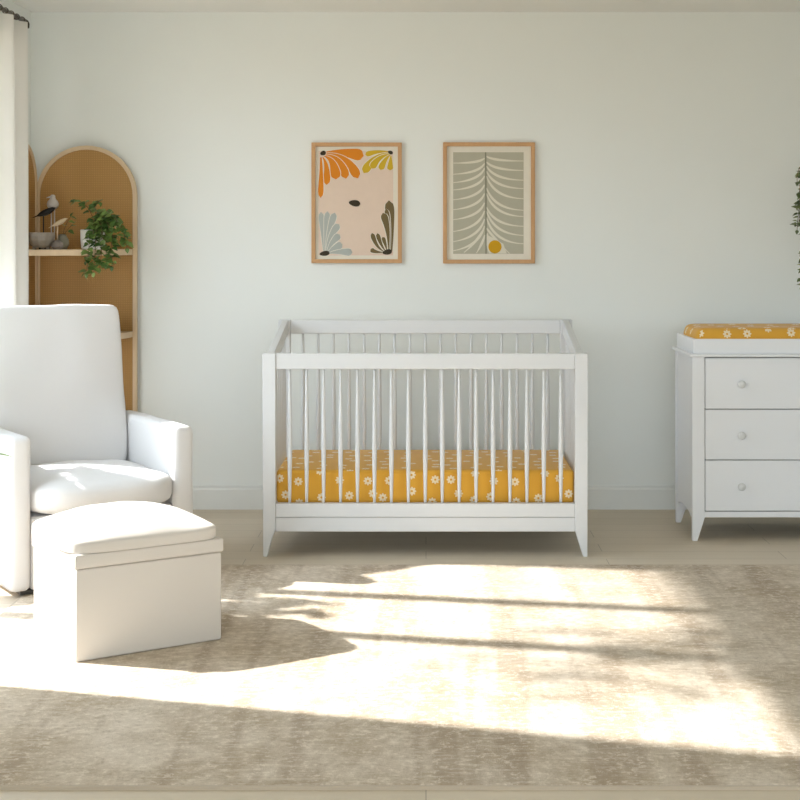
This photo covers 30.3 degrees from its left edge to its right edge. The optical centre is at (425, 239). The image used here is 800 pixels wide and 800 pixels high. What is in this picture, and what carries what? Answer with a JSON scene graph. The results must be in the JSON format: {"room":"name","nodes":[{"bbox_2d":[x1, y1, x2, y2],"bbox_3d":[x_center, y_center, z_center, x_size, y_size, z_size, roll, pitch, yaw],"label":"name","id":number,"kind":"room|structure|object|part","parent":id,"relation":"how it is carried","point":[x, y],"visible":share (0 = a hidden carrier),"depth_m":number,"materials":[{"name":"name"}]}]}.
{"room":"children's room","nodes":[
{"label":"children's room","id":0,"kind":"room"},
{"bbox_2d":[0,0,30,146],"bbox_3d":[-2.010,0.101,2.145,0.120,2.452,10.290,0,0,0],"label":"wall","id":1,"kind":"structure","parent":0,"point":[9,4],"depth_m":7.25,"materials":[{"name":"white paint"}]},
{"bbox_2d":[0,6,29,27],"bbox_3d":[-1.881,-0.988,5.504,0.138,0.080,2.528,0,0,0],"label":"curtain rod","id":2,"kind":"object","parent":1,"relation":"attached to","point":[5,10],"visible":0.42,"depth_m":6.57,"materials":[{"name":"brown metal"}]},
{"bbox_3d":[-1.830,-0.998,5.490,0.018,0.018,2.500,0,0,0],"label":"rod","id":3,"kind":"part","parent":2,"relation":"part of","materials":[{"name":"brown metal"}]},
{"bbox_2d":[0,4,28,305],"bbox_3d":[-1.822,0.147,6.517,0.081,2.319,0.416,0,0,0],"label":"curtain","id":4,"kind":"object","parent":2,"relation":"hanging from","point":[14,185],"visible":0.66,"depth_m":6.41,"materials":[{"name":"white fabric"}]},
{"bbox_2d":[0,510,799,799],"bbox_3d":[0.675,1.377,2.220,5.550,0.100,10.440,0,0,0],"label":"floor","id":5,"kind":"structure","parent":0,"point":[615,537],"depth_m":6.28,"materials":[{"name":"brown wood"}]},
{"bbox_2d":[28,144,137,411],"bbox_3d":[-1.671,0.432,7.041,0.507,1.790,0.442,0,0,0],"label":"bookcase","id":6,"kind":"object","parent":5,"relation":"on","point":[82,173],"visible":0.39,"depth_m":7.25,"materials":[{"name":"brown wood"}]},
{"bbox_3d":[-1.913,0.442,7.030,0.007,1.770,0.380,0,0,0],"label":"cane panel","id":7,"kind":"part","parent":6,"relation":"part of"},
{"bbox_3d":[-1.913,0.432,7.030,0.022,1.790,0.420,0,0,0],"label":"arched frame","id":8,"kind":"part","parent":6,"relation":"part of","materials":[{"name":"brown wood"}]},
{"bbox_2d":[29,232,54,248],"bbox_3d":[-1.821,0.004,7.000,0.132,0.080,0.132,0,0,0],"label":"bowl","id":9,"kind":"object","parent":6,"relation":"on","point":[42,240],"visible":0.98,"depth_m":6.95,"materials":[{"name":"beige ceramic"}]},
{"bbox_2d":[33,207,54,248],"bbox_3d":[-1.834,-0.057,7.090,0.114,0.202,0.044,0,0,0],"label":"bird figurine","id":10,"kind":"object","parent":6,"relation":"on","point":[45,212],"visible":0.78,"depth_m":7.08,"materials":[{"name":"black wood"}]},
{"bbox_2d":[47,195,58,248],"bbox_3d":[-1.800,-0.088,7.130,0.060,0.264,0.060,0,0,0],"label":"bird figurine","id":11,"kind":"object","parent":6,"relation":"on","point":[52,202],"visible":0.77,"depth_m":7.12,"materials":[{"name":"grey ceramic"}]},
{"bbox_2d":[49,218,67,248],"bbox_3d":[-1.738,-0.030,6.980,0.077,0.148,0.055,0,0,35],"label":"bird figurine","id":12,"kind":"object","parent":6,"relation":"on","point":[57,244],"visible":1,"depth_m":6.97,"materials":[{"name":"brown wood"}]},
{"bbox_2d":[56,213,75,248],"bbox_3d":[-1.717,-0.044,7.054,0.101,0.176,0.075,0,0,0],"label":"bud vase","id":13,"kind":"object","parent":6,"relation":"on","point":[63,238],"visible":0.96,"depth_m":7.05,"materials":[{"name":"grey ceramic"}]},
{"bbox_3d":[-1.669,0.059,7.040,0.464,0.028,0.400,0,0,0],"label":"shelf","id":14,"kind":"part","parent":6,"relation":"part of","materials":[{"name":"brown wood"}]},
{"bbox_2d":[80,229,104,248],"bbox_3d":[-1.570,-0.003,6.970,0.118,0.094,0.118,0,0,0],"label":"pot","id":15,"kind":"object","parent":6,"relation":"on","point":[83,231],"depth_m":6.92,"materials":[{"name":"white ceramic"}]},
{"bbox_2d":[69,199,133,278],"bbox_3d":[-1.502,-0.005,6.904,0.292,0.371,0.189,0,0,22],"label":"ivy","id":16,"kind":"object","parent":6,"relation":"on","point":[100,230],"visible":1,"depth_m":6.88,"materials":[{"name":"green plant"}]},
{"bbox_3d":[-1.669,0.461,7.040,0.464,0.028,0.400,0,0,0],"label":"shelf","id":17,"kind":"part","parent":6,"relation":"part of","materials":[{"name":"brown wood"}]},
{"bbox_2d":[0,304,192,594],"bbox_3d":[-1.404,0.796,5.908,0.739,1.060,0.828,0,0,-33],"label":"armchair","id":18,"kind":"object","parent":5,"relation":"on","point":[67,429],"visible":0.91,"depth_m":5.95,"materials":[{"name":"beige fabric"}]},
{"bbox_3d":[-1.668,1.013,5.719,0.090,0.575,0.650,0,0,-33],"label":"arm","id":19,"kind":"part","parent":18,"relation":"part of","materials":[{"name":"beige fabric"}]},
{"bbox_2d":[0,304,126,464],"bbox_3d":[-1.526,0.610,6.098,0.555,0.689,0.207,0,0,-33],"label":"cushion","id":20,"kind":"object","parent":18,"relation":"on","point":[62,389],"depth_m":6.04,"materials":[{"name":"beige fabric"}]},
{"bbox_2d":[30,459,171,513],"bbox_3d":[-1.347,0.965,5.819,0.590,0.164,0.617,0,0,-33],"label":"seat cushion","id":21,"kind":"object","parent":18,"relation":"on","point":[56,485],"depth_m":5.63,"materials":[{"name":"beige fabric"}]},
{"bbox_3d":[-1.123,1.013,6.070,0.091,0.574,0.650,0,0,-33],"label":"arm","id":22,"kind":"part","parent":18,"relation":"part of","materials":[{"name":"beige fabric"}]},
{"bbox_2d":[0,565,799,789],"bbox_3d":[0.025,1.322,4.785,3.050,0.010,2.439,0,0,0],"label":"area rug","id":23,"kind":"object","parent":5,"relation":"on","point":[317,677],"visible":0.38,"depth_m":4.31,"materials":[{"name":"beige carpet"}]},
{"bbox_2d":[32,501,222,661],"bbox_3d":[-1.009,1.099,4.925,0.520,0.435,0.478,0,0,-33],"label":"storage ottoman","id":24,"kind":"object","parent":23,"relation":"on","point":[124,577],"visible":1,"depth_m":4.75,"materials":[{"name":"white fabric"}]},
{"bbox_3d":[-0.994,1.004,4.912,0.505,0.044,0.430,0,0,-33],"label":"lid","id":25,"kind":"part","parent":24,"relation":"part of","materials":[{"name":"white fabric"}]},
{"bbox_2d":[262,319,587,556],"bbox_3d":[-0.003,0.849,6.550,1.365,0.956,0.720,0,0,0],"label":"crib","id":26,"kind":"object","parent":5,"relation":"on","point":[571,362],"visible":0.9,"depth_m":6.20,"materials":[{"name":"white paint"}]},
{"bbox_3d":[-0.658,0.901,6.215,0.055,0.852,0.050,0,0,0],"label":"post","id":27,"kind":"part","parent":26,"relation":"part of","materials":[{"name":"white paint"}]},
{"bbox_3d":[-0.655,0.457,6.550,0.030,0.167,0.620,0,0,0],"label":"rail","id":28,"kind":"part","parent":26,"relation":"part of","materials":[{"name":"white paint"}]},
{"bbox_3d":[-0.658,0.849,6.885,0.055,0.956,0.050,0,0,0],"label":"post","id":29,"kind":"part","parent":26,"relation":"part of","materials":[{"name":"white paint"}]},
{"bbox_3d":[-0.003,0.404,6.885,1.255,0.063,0.034,0,0,0],"label":"rail","id":30,"kind":"part","parent":26,"relation":"part of","materials":[{"name":"white paint"}]},
{"bbox_2d":[277,450,573,501],"bbox_3d":[-0.003,1.043,6.550,1.260,0.143,0.616,0,0,0],"label":"mattress","id":31,"kind":"object","parent":26,"relation":"on","point":[501,456],"visible":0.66,"depth_m":6.24,"materials":[{"name":"yellow fabric"}]},
{"bbox_3d":[-0.003,0.509,6.212,1.255,0.066,0.032,0,0,0],"label":"rail","id":32,"kind":"part","parent":26,"relation":"part of","materials":[{"name":"white paint"}]},
{"bbox_3d":[-0.003,1.133,6.212,1.255,0.057,0.036,0,0,0],"label":"rail","id":33,"kind":"part","parent":26,"relation":"part of","materials":[{"name":"white paint"}]},
{"bbox_3d":[0.652,0.849,6.885,0.055,0.956,0.050,0,0,0],"label":"post","id":34,"kind":"part","parent":26,"relation":"part of","materials":[{"name":"white paint"}]},
{"bbox_3d":[0.649,0.457,6.550,0.030,0.167,0.620,0,0,0],"label":"rail","id":35,"kind":"part","parent":26,"relation":"part of","materials":[{"name":"white paint"}]},
{"bbox_3d":[0.652,0.901,6.215,0.055,0.852,0.050,0,0,0],"label":"post","id":36,"kind":"part","parent":26,"relation":"part of","materials":[{"name":"white paint"}]},
{"bbox_2d":[672,347,799,540],"bbox_3d":[1.607,0.915,6.733,0.892,0.824,0.486,0,0,0],"label":"dresser","id":37,"kind":"object","parent":5,"relation":"on","point":[737,416],"visible":0.98,"depth_m":6.52,"materials":[{"name":"white paint"}]},
{"bbox_3d":[1.201,0.921,6.944,0.056,0.812,0.045,0,0,0],"label":"leg","id":38,"kind":"part","parent":37,"relation":"part of","materials":[{"name":"white paint"}]},
{"bbox_3d":[1.186,0.872,6.741,0.018,0.714,0.360,0,0,0],"label":"panel","id":39,"kind":"part","parent":37,"relation":"part of","materials":[{"name":"white paint"}]},
{"bbox_3d":[1.201,0.921,6.538,0.056,0.812,0.045,0,0,0],"label":"leg","id":40,"kind":"part","parent":37,"relation":"part of","materials":[{"name":"white paint"}]},
{"bbox_2d":[677,333,799,353],"bbox_3d":[1.607,0.470,6.741,0.854,0.066,0.430,0,0,0],"label":"tray","id":41,"kind":"object","parent":37,"relation":"on","point":[692,345],"visible":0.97,"depth_m":6.53,"materials":[{"name":"white paint"}]},
{"bbox_2d":[684,324,799,338],"bbox_3d":[1.607,0.442,6.741,0.820,0.104,0.396,0,0,0],"label":"changing pad","id":42,"kind":"object","parent":41,"relation":"on","point":[697,331],"visible":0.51,"depth_m":6.56,"materials":[{"name":"yellow fabric"}]},
{"bbox_3d":[1.388,1.085,6.504,0.035,0.035,0.028,0,0,0],"label":"knob","id":43,"kind":"part","parent":37,"relation":"part of","materials":[{"name":"white paint"}]},
{"bbox_3d":[1.388,0.861,6.504,0.035,0.035,0.028,0,0,0],"label":"knob","id":44,"kind":"part","parent":37,"relation":"part of","materials":[{"name":"white paint"}]},
{"bbox_3d":[1.388,0.634,6.504,0.035,0.035,0.028,0,0,0],"label":"knob","id":45,"kind":"part","parent":37,"relation":"part of","materials":[{"name":"white paint"}]},
{"bbox_3d":[1.607,1.083,6.527,0.750,0.222,0.019,0,0,0],"label":"drawer","id":46,"kind":"part","parent":37,"relation":"part of","materials":[{"name":"white paint"}]},
{"bbox_3d":[1.607,0.859,6.527,0.750,0.220,0.019,0,0,0],"label":"drawer","id":47,"kind":"part","parent":37,"relation":"part of","materials":[{"name":"white paint"}]},
{"bbox_3d":[1.607,0.632,6.527,0.750,0.224,0.019,0,0,0],"label":"drawer","id":48,"kind":"part","parent":37,"relation":"part of","materials":[{"name":"white paint"}]},
{"bbox_3d":[1.607,1.211,6.533,0.756,0.026,0.026,0,0,0],"label":"rail","id":49,"kind":"part","parent":37,"relation":"part of","materials":[{"name":"white paint"}]},
{"bbox_2d":[11,0,799,11],"bbox_3d":[0.675,-1.175,2.220,5.550,0.100,10.440,0,0,0],"label":"ceiling","id":50,"kind":"structure","parent":0,"point":[30,5],"depth_m":7.06,"materials":[{"name":"paint"}]},
{"bbox_2d":[790,167,799,284],"bbox_3d":[1.853,-0.434,6.969,0.261,1.382,0.172,0,0,-45],"label":"hanging planter","id":51,"kind":"object","parent":50,"relation":"hanging from","point":[797,204],"visible":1,"depth_m":6.93,"materials":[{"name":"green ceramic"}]},
{"bbox_2d":[31,12,799,484],"bbox_3d":[0.675,0.101,7.365,5.550,2.452,0.150,0,0,0],"label":"wall","id":52,"kind":"structure","parent":0,"point":[667,144],"depth_m":7.29,"materials":[{"name":"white paint"}]},
{"bbox_2d":[311,142,401,262],"bbox_3d":[-0.341,-0.183,7.278,0.444,0.593,0.024,0,0,0],"label":"framed print","id":53,"kind":"object","parent":52,"relation":"attached to","point":[356,187],"visible":1,"depth_m":7.28,"materials":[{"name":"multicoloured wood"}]},
{"bbox_2d":[193,485,687,509],"bbox_3d":[0.675,1.268,7.282,5.250,0.118,0.016,0,0,0],"label":"baseboard","id":54,"kind":"structure","parent":52,"relation":"attached to","point":[205,497],"depth_m":7.27,"materials":[{"name":"paint"}]},
{"bbox_2d":[443,142,534,263],"bbox_3d":[0.310,-0.182,7.278,0.452,0.596,0.024,0,0,0],"label":"framed print","id":55,"kind":"object","parent":52,"relation":"attached to","point":[489,187],"visible":1,"depth_m":7.28,"materials":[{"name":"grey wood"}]}
]}

